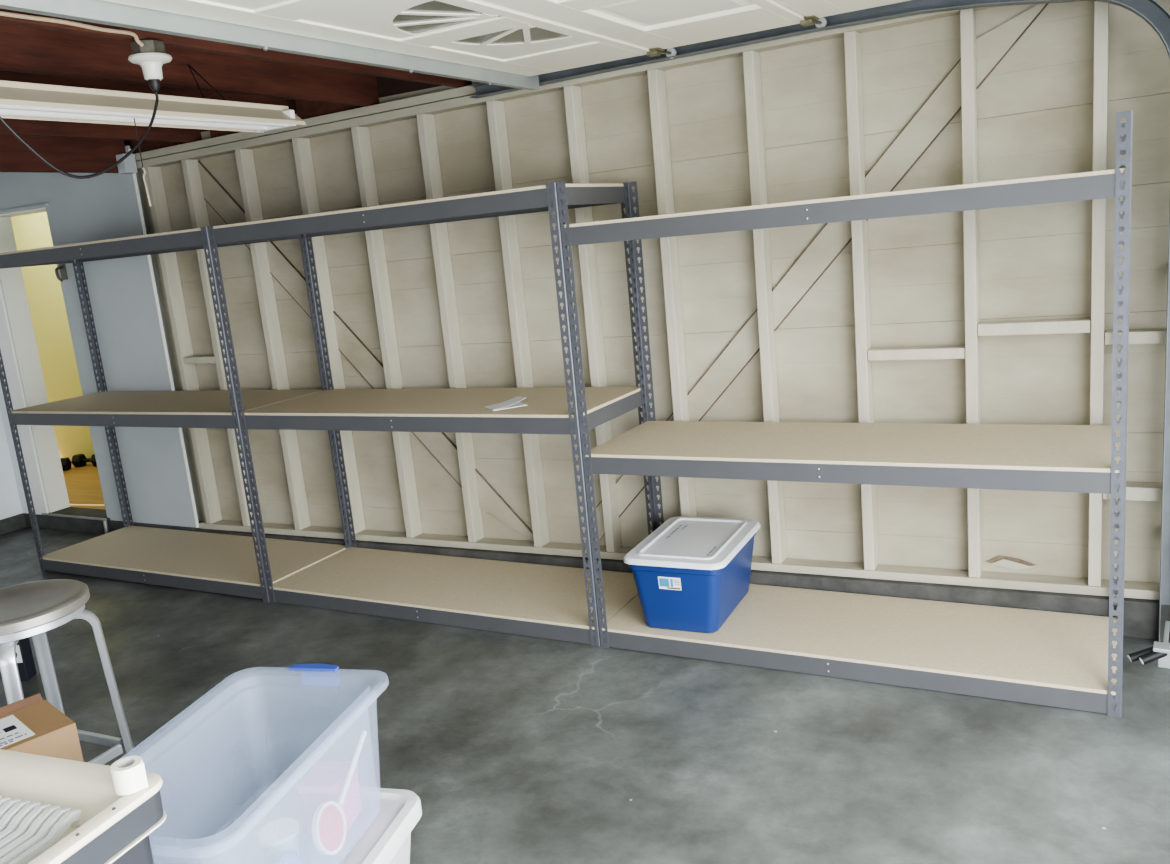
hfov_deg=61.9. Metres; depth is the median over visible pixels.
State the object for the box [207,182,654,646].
shelving unit
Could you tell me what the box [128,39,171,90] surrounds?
holder
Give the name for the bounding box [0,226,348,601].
shelving unit
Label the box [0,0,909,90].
garage door
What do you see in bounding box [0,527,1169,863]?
floor
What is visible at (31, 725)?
cardboard box
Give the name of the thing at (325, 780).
box
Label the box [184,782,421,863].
tote
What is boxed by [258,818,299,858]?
container
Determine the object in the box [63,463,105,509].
floor
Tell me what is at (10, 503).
wall
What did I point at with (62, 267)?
hook
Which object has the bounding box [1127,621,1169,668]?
sensor
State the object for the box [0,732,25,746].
print
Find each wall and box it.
[0,0,1169,599]
[0,409,22,519]
[10,212,94,463]
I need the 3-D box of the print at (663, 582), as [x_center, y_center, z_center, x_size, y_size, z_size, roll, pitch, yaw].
[0.307,0.583,3.778,0.040,0.035,0.003,0,13,26]
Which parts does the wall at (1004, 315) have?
plate, plate, sill plate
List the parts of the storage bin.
lid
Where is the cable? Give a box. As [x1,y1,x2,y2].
[0,11,143,46]
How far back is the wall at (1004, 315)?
4.18 m
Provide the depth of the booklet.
4.09 m
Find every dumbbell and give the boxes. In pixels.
[60,457,70,470]
[71,454,96,466]
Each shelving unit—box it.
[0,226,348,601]
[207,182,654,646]
[556,110,1132,716]
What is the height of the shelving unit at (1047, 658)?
1.830 m
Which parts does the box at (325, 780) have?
lid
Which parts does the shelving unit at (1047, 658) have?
post, post, post, post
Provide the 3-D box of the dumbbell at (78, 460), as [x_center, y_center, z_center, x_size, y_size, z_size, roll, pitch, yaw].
[-4.160,0.235,8.180,0.272,0.100,0.114,-2,12,15]
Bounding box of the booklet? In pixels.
[485,396,526,410]
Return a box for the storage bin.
[623,516,760,632]
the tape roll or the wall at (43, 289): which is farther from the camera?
the wall at (43, 289)
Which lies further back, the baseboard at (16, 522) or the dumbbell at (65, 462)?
the dumbbell at (65, 462)
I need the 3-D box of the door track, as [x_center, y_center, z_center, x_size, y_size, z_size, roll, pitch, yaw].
[0.806,-0.470,3.966,2.784,2.465,0.171,1,13,29]
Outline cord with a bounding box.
[0,92,158,178]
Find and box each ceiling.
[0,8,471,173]
[124,76,441,145]
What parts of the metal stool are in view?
leg, seat, leg, leg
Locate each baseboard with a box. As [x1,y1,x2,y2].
[0,513,26,534]
[23,513,1169,640]
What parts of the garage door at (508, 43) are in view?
inset panel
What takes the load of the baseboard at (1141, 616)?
attached to the wall at (1004, 315)
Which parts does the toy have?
handle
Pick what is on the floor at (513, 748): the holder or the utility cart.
the utility cart
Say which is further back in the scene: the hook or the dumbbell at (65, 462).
the dumbbell at (65, 462)
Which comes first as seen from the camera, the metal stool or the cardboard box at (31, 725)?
the cardboard box at (31, 725)
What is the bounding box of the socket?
[128,53,171,80]
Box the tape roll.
[110,756,148,795]
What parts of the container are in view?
lid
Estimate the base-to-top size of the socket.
0.070 m
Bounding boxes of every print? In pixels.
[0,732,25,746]
[659,578,669,586]
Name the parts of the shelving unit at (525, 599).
post, post, post, post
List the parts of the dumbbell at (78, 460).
handle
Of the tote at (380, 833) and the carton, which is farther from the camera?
the carton
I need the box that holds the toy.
[312,730,366,855]
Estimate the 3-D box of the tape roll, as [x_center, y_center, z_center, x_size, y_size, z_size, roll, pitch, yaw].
[-0.705,0.531,1.508,0.046,0.041,0.046,-14,15,-37]
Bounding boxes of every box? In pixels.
[0,693,83,761]
[297,761,361,834]
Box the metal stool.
[0,579,135,764]
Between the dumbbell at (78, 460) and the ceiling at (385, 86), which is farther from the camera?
the dumbbell at (78, 460)
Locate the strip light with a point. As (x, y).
(18, 100)
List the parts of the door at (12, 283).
casing, head casing, casing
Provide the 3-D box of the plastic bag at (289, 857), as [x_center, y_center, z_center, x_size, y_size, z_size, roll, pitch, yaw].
[-0.647,0.936,2.057,0.112,0.086,0.131,-2,12,15]
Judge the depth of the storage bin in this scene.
3.81 m
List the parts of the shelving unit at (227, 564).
post, post, post, post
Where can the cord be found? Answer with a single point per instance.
(7, 126)
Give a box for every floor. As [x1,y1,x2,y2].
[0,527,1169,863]
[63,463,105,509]
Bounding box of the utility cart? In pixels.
[0,749,166,863]
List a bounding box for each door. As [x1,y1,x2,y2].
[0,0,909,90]
[0,203,109,533]
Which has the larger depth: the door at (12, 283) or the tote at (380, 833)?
the door at (12, 283)
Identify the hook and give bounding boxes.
[55,264,67,281]
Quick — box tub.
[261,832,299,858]
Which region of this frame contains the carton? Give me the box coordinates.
[16,638,36,680]
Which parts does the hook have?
plate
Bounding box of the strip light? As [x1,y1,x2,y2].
[0,64,305,205]
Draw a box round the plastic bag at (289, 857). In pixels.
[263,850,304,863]
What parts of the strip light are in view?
cord, pull chain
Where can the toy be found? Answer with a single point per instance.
(329, 828)
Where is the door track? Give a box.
[468,0,1169,641]
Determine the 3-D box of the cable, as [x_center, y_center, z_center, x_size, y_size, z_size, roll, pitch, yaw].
[-1.843,-0.956,2.042,0.038,0.040,2.159,1,13,29]

